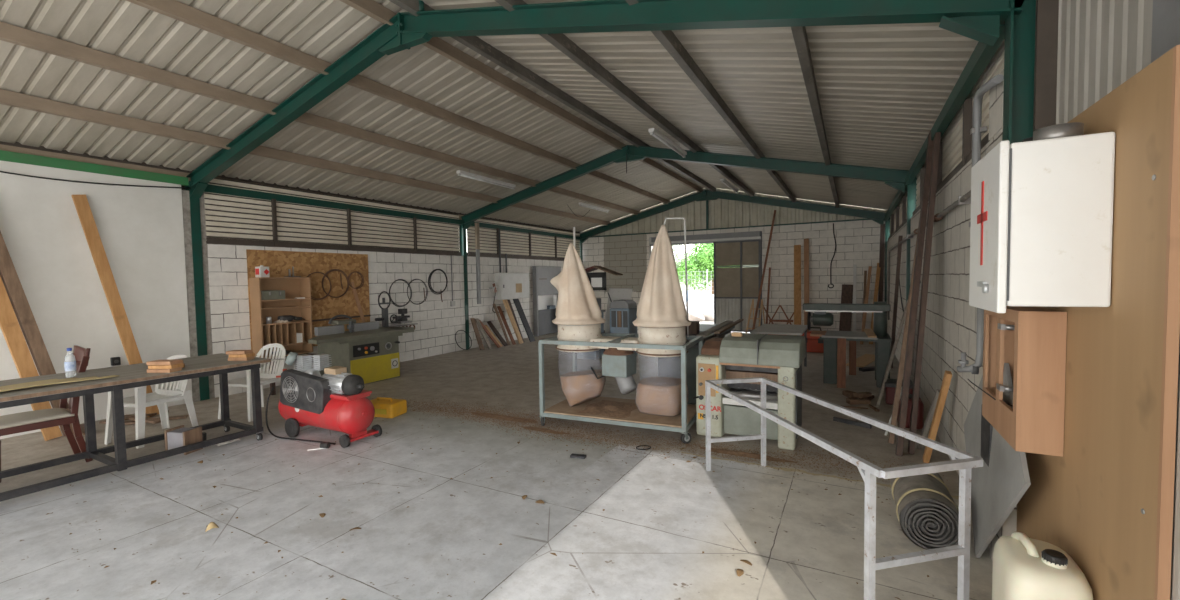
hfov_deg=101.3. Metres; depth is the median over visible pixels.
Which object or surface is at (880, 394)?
plank
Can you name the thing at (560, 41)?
purlin
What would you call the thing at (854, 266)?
leaning board
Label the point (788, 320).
sawhorse
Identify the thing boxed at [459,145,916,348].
frame
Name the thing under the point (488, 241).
panel
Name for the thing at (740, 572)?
dry leaf
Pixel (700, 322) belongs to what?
ground
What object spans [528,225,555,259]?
panel
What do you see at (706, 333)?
board
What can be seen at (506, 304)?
leaning board
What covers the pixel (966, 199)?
pipe
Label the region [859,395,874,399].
scrap wood
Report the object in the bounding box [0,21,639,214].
purlin
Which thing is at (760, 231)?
door frame
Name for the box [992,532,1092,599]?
jerrycan
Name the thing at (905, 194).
panel
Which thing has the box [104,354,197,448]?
plastic chair
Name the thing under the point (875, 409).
scrap wood
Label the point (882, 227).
leaning board
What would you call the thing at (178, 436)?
storage box
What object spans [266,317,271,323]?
jar
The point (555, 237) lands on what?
wall post
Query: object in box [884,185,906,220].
beam
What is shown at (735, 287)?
sliding door
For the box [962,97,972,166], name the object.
wall post
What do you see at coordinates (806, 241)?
plank
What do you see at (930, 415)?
plank
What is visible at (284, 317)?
power tool
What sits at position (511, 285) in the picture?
electrical box
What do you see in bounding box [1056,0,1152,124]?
cladding
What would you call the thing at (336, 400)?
air compressor
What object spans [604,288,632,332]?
stack
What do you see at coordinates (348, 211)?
wall post
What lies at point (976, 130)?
pipe
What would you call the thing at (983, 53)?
beam
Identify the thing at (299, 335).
box
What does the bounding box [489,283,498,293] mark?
wall fan
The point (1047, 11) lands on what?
strip
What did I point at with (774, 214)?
pole
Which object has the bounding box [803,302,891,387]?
saw
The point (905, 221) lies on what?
panel
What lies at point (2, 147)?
purlin
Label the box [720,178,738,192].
lamp
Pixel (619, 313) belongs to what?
vent
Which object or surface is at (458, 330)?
hoop
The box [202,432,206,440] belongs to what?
tin
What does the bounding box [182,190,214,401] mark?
column
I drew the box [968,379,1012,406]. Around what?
wire
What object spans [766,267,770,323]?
pole
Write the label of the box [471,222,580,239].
beam
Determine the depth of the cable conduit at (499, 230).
12.34 m
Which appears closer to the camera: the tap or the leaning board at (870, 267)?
the tap
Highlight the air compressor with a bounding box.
[266,352,381,447]
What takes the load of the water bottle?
on the workbench
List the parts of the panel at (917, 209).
rail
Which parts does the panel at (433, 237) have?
rail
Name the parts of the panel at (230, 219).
rail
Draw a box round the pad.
[273,320,289,322]
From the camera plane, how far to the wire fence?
30.51 m
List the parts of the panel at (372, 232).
rail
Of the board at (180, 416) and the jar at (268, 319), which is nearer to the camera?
the board at (180, 416)
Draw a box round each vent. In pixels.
[611,311,615,326]
[617,311,621,326]
[623,311,627,327]
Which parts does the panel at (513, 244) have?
rail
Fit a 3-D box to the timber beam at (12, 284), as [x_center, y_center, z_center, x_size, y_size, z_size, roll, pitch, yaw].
[-5.966,0.175,5.108,0.771,2.621,0.133,-2,3,-17]
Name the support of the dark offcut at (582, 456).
on the floor
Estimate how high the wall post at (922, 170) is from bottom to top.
0.510 m
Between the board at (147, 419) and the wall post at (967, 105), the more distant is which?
the board at (147, 419)
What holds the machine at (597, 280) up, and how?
on the floor
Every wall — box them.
[0,161,563,438]
[582,220,884,331]
[887,129,1002,474]
[1151,0,1179,62]
[1170,336,1179,599]
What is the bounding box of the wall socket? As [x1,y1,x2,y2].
[110,357,120,365]
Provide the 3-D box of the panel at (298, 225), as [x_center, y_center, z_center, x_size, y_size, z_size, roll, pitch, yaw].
[-4.654,-1.338,8.133,0.080,0.950,1.280,0,3,29]
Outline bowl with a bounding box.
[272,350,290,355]
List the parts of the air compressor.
power cord, tank, motor, plate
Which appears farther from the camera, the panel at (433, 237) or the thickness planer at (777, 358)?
the panel at (433, 237)
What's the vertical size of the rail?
0.035 m
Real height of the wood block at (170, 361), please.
0.031 m
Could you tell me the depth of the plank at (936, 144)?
4.39 m
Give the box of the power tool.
[277,315,304,320]
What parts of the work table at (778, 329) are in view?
leg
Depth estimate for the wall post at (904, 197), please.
8.26 m
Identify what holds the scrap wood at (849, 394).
on the floor
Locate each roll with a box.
[891,463,958,549]
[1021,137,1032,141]
[1033,122,1083,140]
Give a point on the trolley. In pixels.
(682, 422)
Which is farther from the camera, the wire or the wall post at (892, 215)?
the wall post at (892, 215)
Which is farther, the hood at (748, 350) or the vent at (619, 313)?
the vent at (619, 313)
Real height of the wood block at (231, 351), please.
0.031 m
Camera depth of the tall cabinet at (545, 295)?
13.98 m
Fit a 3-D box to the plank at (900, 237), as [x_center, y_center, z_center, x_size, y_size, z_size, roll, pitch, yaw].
[5.169,0.044,8.176,0.096,2.247,0.261,-2,3,-14]
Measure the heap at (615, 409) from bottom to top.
0.024 m
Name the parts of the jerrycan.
handle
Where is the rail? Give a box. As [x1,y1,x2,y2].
[589,219,871,237]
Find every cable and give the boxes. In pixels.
[0,171,189,188]
[828,223,835,287]
[899,278,903,311]
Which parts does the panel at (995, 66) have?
rail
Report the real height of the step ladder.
1.013 m
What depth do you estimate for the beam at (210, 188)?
8.21 m
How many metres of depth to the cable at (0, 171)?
5.73 m
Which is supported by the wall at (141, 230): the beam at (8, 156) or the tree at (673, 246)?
the beam at (8, 156)
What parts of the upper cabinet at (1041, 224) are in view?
handle, door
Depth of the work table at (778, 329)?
7.94 m
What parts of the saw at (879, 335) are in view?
motor, leg, arm, table frame, leg, leg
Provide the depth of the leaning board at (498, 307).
12.18 m
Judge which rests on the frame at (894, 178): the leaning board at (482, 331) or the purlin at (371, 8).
the purlin at (371, 8)
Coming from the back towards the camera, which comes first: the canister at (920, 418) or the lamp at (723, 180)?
the lamp at (723, 180)
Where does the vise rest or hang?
attached to the wall at (141, 230)
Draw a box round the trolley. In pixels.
[538,333,703,443]
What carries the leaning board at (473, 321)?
on the floor
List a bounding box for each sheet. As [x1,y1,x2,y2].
[846,354,874,366]
[859,366,874,371]
[964,363,1030,557]
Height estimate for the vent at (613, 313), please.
0.330 m
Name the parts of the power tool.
motor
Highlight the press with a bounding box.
[375,291,397,326]
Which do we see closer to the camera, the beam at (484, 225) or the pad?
the pad
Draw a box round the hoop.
[455,330,471,349]
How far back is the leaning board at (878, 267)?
11.74 m
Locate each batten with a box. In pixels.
[312,315,370,321]
[350,282,365,322]
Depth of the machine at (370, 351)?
7.70 m
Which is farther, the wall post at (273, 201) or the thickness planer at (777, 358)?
the wall post at (273, 201)
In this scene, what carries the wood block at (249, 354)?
on the wood block at (252, 357)
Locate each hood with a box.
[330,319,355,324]
[585,266,600,272]
[719,334,805,368]
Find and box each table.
[266,353,319,394]
[750,324,806,366]
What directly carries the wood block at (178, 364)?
on the wood block at (178, 368)
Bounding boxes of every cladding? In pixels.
[581,188,887,235]
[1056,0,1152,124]
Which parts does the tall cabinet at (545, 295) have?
panel, panel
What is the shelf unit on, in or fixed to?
on the table at (272, 385)
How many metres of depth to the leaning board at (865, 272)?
12.18 m
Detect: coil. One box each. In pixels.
[322,269,348,297]
[389,279,411,306]
[407,279,427,304]
[428,269,447,293]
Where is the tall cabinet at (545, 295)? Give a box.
[532,266,560,336]
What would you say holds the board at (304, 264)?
attached to the wall at (141, 230)
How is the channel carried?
hanging from the beam at (484, 225)
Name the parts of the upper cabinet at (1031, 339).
frame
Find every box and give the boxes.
[164,425,202,454]
[296,333,302,342]
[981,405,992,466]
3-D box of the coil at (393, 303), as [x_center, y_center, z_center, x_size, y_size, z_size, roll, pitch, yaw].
[-3.782,-0.139,9.663,0.039,0.562,0.555,0,3,29]
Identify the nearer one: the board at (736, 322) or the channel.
the board at (736, 322)
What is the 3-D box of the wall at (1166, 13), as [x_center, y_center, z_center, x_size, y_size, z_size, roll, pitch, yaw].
[1.709,-1.062,1.341,0.020,1.350,0.480,0,3,29]
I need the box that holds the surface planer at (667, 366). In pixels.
[658,321,734,404]
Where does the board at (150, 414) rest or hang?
on the floor
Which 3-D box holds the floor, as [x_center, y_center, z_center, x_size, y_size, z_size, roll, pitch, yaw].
[-0.789,1.410,6.159,9.300,0.120,19.130,0,3,29]
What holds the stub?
on the frame at (978, 20)
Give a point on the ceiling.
(326, 30)
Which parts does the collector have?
support rod, fan motor, support rod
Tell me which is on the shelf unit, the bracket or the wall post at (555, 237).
the bracket
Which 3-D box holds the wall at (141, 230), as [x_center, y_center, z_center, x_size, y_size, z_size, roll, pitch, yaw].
[-4.785,-0.154,8.107,0.200,2.970,18.880,0,3,29]
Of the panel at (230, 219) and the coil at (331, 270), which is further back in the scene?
the coil at (331, 270)
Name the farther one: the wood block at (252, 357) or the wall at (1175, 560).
the wood block at (252, 357)
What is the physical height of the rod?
0.633 m
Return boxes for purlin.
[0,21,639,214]
[0,89,609,224]
[0,144,580,233]
[126,0,669,203]
[340,0,702,192]
[389,0,715,191]
[495,0,753,196]
[625,0,795,201]
[791,26,838,207]
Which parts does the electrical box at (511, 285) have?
label plate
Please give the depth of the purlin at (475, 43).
6.21 m
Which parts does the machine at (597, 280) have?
tilted lid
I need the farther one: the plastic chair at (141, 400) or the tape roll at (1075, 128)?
the plastic chair at (141, 400)
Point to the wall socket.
(115, 361)
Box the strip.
[1033,0,1058,131]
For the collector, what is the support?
on the trolley
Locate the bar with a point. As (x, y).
(851, 422)
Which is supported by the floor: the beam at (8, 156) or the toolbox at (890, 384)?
the toolbox at (890, 384)
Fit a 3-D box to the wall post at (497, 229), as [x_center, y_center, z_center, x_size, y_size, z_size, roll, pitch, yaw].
[-2.346,-1.457,12.330,0.050,0.730,0.050,0,3,29]
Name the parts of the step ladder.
rail, rail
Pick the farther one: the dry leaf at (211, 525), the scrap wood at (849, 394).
the scrap wood at (849, 394)
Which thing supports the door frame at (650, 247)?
attached to the wall at (857, 242)
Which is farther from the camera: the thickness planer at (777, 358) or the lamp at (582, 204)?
the lamp at (582, 204)
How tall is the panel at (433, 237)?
0.950 m
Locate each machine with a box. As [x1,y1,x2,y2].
[308,315,413,384]
[577,310,605,359]
[585,266,622,350]
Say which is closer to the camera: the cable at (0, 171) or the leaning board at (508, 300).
the cable at (0, 171)
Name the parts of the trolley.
post, post, frame, frame, post, post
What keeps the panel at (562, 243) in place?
attached to the wall at (141, 230)
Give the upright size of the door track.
0.060 m
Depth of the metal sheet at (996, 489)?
2.49 m
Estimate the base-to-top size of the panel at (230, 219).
0.950 m
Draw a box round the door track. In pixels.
[650,236,760,243]
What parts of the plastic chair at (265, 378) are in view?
leg, leg, seat, leg, armrest, rail, frame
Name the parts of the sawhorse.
leg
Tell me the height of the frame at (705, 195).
4.130 m
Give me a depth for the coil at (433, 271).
10.41 m
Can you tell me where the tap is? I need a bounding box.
[958,352,968,371]
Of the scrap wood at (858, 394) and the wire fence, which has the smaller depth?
the scrap wood at (858, 394)
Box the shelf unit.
[249,277,312,357]
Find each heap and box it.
[577,400,637,418]
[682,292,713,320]
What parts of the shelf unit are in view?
panel, shelf, panel, shelf, shelf, shelf, shelf, shelf, panel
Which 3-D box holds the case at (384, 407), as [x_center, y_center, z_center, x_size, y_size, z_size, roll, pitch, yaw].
[-2.487,1.285,5.858,0.440,0.212,0.287,0,3,17]
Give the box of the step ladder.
[745,299,764,333]
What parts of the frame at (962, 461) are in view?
leg, rail, leg, long rail, leg, long rail, rail, leg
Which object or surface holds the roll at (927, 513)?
on the floor
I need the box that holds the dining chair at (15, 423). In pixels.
[0,345,92,482]
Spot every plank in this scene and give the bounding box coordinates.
[71,195,158,416]
[794,245,800,335]
[804,238,808,330]
[875,300,907,406]
[888,218,919,443]
[890,236,902,367]
[895,130,933,455]
[908,132,940,453]
[917,389,939,448]
[923,370,951,462]
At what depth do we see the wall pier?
2.50 m
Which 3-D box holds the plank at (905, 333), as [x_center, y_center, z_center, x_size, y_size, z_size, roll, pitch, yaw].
[3.172,-0.008,4.781,0.924,2.720,0.061,-3,3,-37]
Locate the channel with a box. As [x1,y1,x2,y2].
[475,223,480,303]
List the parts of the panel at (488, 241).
rail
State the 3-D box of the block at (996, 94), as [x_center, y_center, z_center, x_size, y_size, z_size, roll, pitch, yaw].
[2.428,-1.143,2.842,0.070,0.320,0.310,0,3,29]
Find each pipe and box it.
[888,190,970,319]
[957,308,983,373]
[969,74,1003,226]
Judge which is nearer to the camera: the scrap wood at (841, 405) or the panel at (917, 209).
the scrap wood at (841, 405)
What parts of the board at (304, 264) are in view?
saw blade coil, saw blade coil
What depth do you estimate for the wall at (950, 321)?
4.31 m
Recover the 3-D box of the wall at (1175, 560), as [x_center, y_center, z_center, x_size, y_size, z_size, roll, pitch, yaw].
[1.307,0.046,0.756,0.032,3.000,1.330,0,3,29]
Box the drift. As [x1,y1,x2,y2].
[372,392,947,487]
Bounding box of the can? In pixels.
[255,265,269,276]
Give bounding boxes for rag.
[215,438,240,445]
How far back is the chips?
3.77 m
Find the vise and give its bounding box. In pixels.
[392,309,411,323]
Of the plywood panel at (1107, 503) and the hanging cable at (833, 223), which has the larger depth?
the hanging cable at (833, 223)
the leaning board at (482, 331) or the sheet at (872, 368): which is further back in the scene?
the leaning board at (482, 331)
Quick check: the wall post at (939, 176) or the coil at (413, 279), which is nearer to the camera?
the wall post at (939, 176)
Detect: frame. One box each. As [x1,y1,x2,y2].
[185,0,1035,400]
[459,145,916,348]
[579,190,890,301]
[649,238,651,259]
[705,377,982,599]
[760,231,761,324]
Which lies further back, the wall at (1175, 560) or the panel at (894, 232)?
the panel at (894, 232)
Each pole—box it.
[752,210,775,329]
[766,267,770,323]
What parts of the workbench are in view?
veneer strip, veneer strip, veneer strip, veneer strip, leg, leg, frame, frame, leg, leg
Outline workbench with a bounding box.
[0,353,270,501]
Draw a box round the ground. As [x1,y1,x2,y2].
[683,295,713,323]
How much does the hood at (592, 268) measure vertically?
0.163 m
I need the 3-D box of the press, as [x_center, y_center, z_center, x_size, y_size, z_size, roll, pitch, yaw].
[-3.798,0.556,8.990,0.260,1.444,0.407,0,3,29]
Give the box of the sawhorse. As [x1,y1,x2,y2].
[763,305,793,324]
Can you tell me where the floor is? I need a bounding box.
[0,329,992,599]
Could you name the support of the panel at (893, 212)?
attached to the wall at (950, 321)
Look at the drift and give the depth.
4.94 m
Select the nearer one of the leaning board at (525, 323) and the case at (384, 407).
the case at (384, 407)
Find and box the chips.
[46,410,928,599]
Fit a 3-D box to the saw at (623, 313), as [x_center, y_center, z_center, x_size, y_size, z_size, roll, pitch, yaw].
[0.691,0.581,9.985,0.440,1.160,0.465,0,3,29]
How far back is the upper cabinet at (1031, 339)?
1.98 m
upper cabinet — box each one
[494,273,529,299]
[969,132,1114,312]
[982,306,1066,456]
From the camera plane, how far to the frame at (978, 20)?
3.46 m
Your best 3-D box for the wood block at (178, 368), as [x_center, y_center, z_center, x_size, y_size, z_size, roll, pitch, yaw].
[-3.846,0.631,4.371,0.220,0.031,0.120,-1,2,4]
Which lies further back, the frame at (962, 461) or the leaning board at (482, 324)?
the leaning board at (482, 324)
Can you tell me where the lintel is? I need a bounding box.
[650,231,760,245]
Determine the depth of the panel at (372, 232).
9.30 m
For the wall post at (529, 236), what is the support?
on the wall at (141, 230)
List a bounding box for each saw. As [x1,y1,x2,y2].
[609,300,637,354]
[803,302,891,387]
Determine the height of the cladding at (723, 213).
1.239 m
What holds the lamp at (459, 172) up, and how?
hanging from the purlin at (9, 33)
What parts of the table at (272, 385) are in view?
leg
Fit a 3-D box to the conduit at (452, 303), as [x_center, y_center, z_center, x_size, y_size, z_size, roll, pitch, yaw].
[-3.113,-0.438,10.920,0.050,1.160,0.120,0,3,29]
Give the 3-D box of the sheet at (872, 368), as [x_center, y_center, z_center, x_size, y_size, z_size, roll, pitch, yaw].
[4.654,1.128,7.954,0.462,0.062,0.101,-1,3,-12]
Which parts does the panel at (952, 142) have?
rail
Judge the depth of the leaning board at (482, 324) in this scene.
11.59 m
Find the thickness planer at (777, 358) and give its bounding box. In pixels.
[693,334,805,449]
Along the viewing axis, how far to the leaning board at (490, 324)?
11.89 m
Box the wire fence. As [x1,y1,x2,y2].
[679,269,713,294]
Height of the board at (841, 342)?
0.695 m
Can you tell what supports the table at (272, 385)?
on the floor
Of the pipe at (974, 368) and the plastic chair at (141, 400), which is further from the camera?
the plastic chair at (141, 400)
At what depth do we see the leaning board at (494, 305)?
12.05 m
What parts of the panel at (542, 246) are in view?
rail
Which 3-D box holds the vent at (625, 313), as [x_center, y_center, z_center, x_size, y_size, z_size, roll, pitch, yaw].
[0.708,0.387,9.710,0.090,0.330,0.015,0,3,29]
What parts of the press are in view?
motor, ring frame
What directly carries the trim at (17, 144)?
attached to the wall at (141, 230)
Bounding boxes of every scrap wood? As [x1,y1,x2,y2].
[841,405,868,408]
[842,390,857,397]
[846,398,870,404]
[853,392,871,397]
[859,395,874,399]
[868,404,879,411]
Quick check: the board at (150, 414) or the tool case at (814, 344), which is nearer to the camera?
the board at (150, 414)
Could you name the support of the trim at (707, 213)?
attached to the wall at (857, 242)
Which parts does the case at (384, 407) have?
handle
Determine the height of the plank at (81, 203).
2.692 m
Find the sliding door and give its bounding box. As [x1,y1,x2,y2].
[714,240,760,331]
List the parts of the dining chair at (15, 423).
leg, seat, seat frame, leg, leg, crest rail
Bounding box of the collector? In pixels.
[550,217,690,415]
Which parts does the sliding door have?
panel, panel, panel, panel, panel, panel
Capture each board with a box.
[99,410,168,423]
[124,415,160,423]
[125,415,187,424]
[246,249,369,349]
[470,318,484,349]
[475,318,491,348]
[479,320,500,347]
[484,325,502,346]
[487,321,507,345]
[493,304,509,344]
[497,306,515,344]
[503,299,522,343]
[507,299,523,342]
[513,299,534,341]
[697,320,732,336]
[714,319,743,333]
[837,338,845,387]
[839,284,852,330]
[849,341,855,374]
[853,265,855,330]
[860,266,871,343]
[862,271,866,319]
[869,263,880,343]
[878,224,884,301]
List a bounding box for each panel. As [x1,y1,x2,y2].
[203,177,275,246]
[271,186,348,249]
[347,198,415,253]
[413,208,460,255]
[467,218,498,257]
[496,220,529,258]
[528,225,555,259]
[554,229,579,260]
[888,212,894,239]
[892,204,899,235]
[897,193,906,230]
[903,191,906,224]
[912,163,924,216]
[937,90,973,191]
[965,39,1004,164]
[1016,45,1179,599]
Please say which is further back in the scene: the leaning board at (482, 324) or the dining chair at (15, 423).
the leaning board at (482, 324)
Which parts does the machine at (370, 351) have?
pressure arm, control panel, under frame, yellow panel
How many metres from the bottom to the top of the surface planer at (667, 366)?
1.010 m
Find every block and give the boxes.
[146,359,181,364]
[147,367,181,372]
[148,363,182,368]
[226,350,252,354]
[228,356,254,360]
[229,353,254,357]
[989,69,1003,139]
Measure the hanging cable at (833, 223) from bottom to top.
1.694 m
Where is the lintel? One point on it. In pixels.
(751, 233)
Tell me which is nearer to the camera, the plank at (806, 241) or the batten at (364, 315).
the batten at (364, 315)
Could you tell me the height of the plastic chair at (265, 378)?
0.843 m
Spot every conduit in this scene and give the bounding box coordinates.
[450,255,454,305]
[499,230,500,272]
[505,254,506,272]
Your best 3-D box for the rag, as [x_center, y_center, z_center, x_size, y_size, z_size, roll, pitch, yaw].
[-3.725,1.417,4.923,0.223,0.050,0.202,0,3,29]
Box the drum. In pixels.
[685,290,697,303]
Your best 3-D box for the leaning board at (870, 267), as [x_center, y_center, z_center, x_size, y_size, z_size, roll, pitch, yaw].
[6.654,0.090,11.655,0.072,1.821,1.442,1,3,37]
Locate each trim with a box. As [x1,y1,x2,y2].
[0,141,580,232]
[706,200,708,228]
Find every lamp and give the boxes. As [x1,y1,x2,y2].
[456,169,515,189]
[579,201,608,212]
[648,128,686,157]
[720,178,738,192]
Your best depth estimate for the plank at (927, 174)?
4.49 m
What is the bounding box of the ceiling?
[0,0,978,231]
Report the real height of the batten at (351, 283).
1.632 m
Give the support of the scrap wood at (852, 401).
on the floor
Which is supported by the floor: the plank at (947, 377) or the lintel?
the plank at (947, 377)
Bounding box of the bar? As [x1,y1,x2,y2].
[833,417,871,428]
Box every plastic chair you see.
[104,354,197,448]
[218,343,285,421]
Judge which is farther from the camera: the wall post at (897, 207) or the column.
the wall post at (897, 207)
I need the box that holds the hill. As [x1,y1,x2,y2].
[679,265,744,293]
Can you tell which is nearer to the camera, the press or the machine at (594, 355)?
the press
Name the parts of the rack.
rail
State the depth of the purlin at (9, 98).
5.97 m
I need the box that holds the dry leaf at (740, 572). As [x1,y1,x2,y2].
[736,569,743,576]
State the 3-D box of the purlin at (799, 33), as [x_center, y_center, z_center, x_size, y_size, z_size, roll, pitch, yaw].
[1.979,-2.015,4.362,0.071,0.125,18.930,0,3,29]
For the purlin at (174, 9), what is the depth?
5.10 m
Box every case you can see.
[370,397,406,417]
[800,327,823,352]
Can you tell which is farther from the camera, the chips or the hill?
the hill
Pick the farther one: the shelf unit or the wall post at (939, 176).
the shelf unit
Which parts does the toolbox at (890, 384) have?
lid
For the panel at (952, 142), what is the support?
attached to the wall at (950, 321)
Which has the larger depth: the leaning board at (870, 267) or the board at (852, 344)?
the leaning board at (870, 267)
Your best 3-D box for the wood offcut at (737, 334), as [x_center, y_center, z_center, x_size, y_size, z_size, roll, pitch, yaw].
[1.485,0.346,4.885,0.100,0.040,0.060,0,3,29]
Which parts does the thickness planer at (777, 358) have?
control panel, panel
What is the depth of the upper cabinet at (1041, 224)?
1.65 m
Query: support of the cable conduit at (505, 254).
attached to the electrical box at (511, 285)
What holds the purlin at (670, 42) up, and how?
attached to the ceiling
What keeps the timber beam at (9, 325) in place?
on the floor
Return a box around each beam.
[0,150,188,185]
[0,231,73,435]
[0,276,61,440]
[204,184,462,224]
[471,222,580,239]
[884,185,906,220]
[905,21,1004,184]
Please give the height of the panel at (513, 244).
0.950 m
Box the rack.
[389,323,417,329]
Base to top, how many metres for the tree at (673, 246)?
6.502 m
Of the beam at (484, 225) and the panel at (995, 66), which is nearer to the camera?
the panel at (995, 66)
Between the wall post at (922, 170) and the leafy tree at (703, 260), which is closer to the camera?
the wall post at (922, 170)
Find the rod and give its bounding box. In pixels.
[884,388,901,434]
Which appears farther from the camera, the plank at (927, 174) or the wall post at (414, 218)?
the wall post at (414, 218)
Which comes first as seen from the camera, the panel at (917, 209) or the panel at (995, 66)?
the panel at (995, 66)
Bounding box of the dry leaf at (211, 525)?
[205,522,218,531]
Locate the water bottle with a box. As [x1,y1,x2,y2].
[64,348,76,370]
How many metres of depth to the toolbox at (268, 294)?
7.32 m
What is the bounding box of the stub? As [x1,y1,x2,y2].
[419,0,424,10]
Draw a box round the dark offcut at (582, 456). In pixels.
[570,453,585,458]
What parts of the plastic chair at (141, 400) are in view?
leg, leg, seat, leg, rail, frame, leg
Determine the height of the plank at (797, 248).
2.441 m
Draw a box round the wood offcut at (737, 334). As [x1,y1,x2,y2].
[731,332,742,336]
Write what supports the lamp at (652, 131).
hanging from the purlin at (560, 41)
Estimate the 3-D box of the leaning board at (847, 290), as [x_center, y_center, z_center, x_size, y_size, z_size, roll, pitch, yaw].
[6.506,0.290,12.287,0.261,1.370,0.603,1,3,35]
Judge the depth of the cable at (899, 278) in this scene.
7.87 m
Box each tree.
[672,244,688,267]
[675,243,742,293]
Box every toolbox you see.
[261,290,284,299]
[884,378,912,404]
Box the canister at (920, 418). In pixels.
[897,394,923,428]
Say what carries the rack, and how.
attached to the wall at (141, 230)
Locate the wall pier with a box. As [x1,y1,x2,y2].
[990,505,1016,560]
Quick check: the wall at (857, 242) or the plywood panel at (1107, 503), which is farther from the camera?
the wall at (857, 242)
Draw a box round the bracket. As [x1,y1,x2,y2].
[285,267,300,276]
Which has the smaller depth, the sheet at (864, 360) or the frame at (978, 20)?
the frame at (978, 20)
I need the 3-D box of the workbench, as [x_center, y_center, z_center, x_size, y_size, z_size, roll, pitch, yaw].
[-4.551,1.088,3.783,0.992,0.852,3.400,0,3,29]
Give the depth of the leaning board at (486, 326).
11.79 m
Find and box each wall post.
[271,199,277,245]
[346,209,351,249]
[413,217,416,252]
[496,228,498,256]
[528,233,530,258]
[554,236,556,259]
[891,214,893,236]
[896,206,898,231]
[902,196,905,225]
[920,167,924,208]
[936,142,942,192]
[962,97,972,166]
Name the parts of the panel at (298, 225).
rail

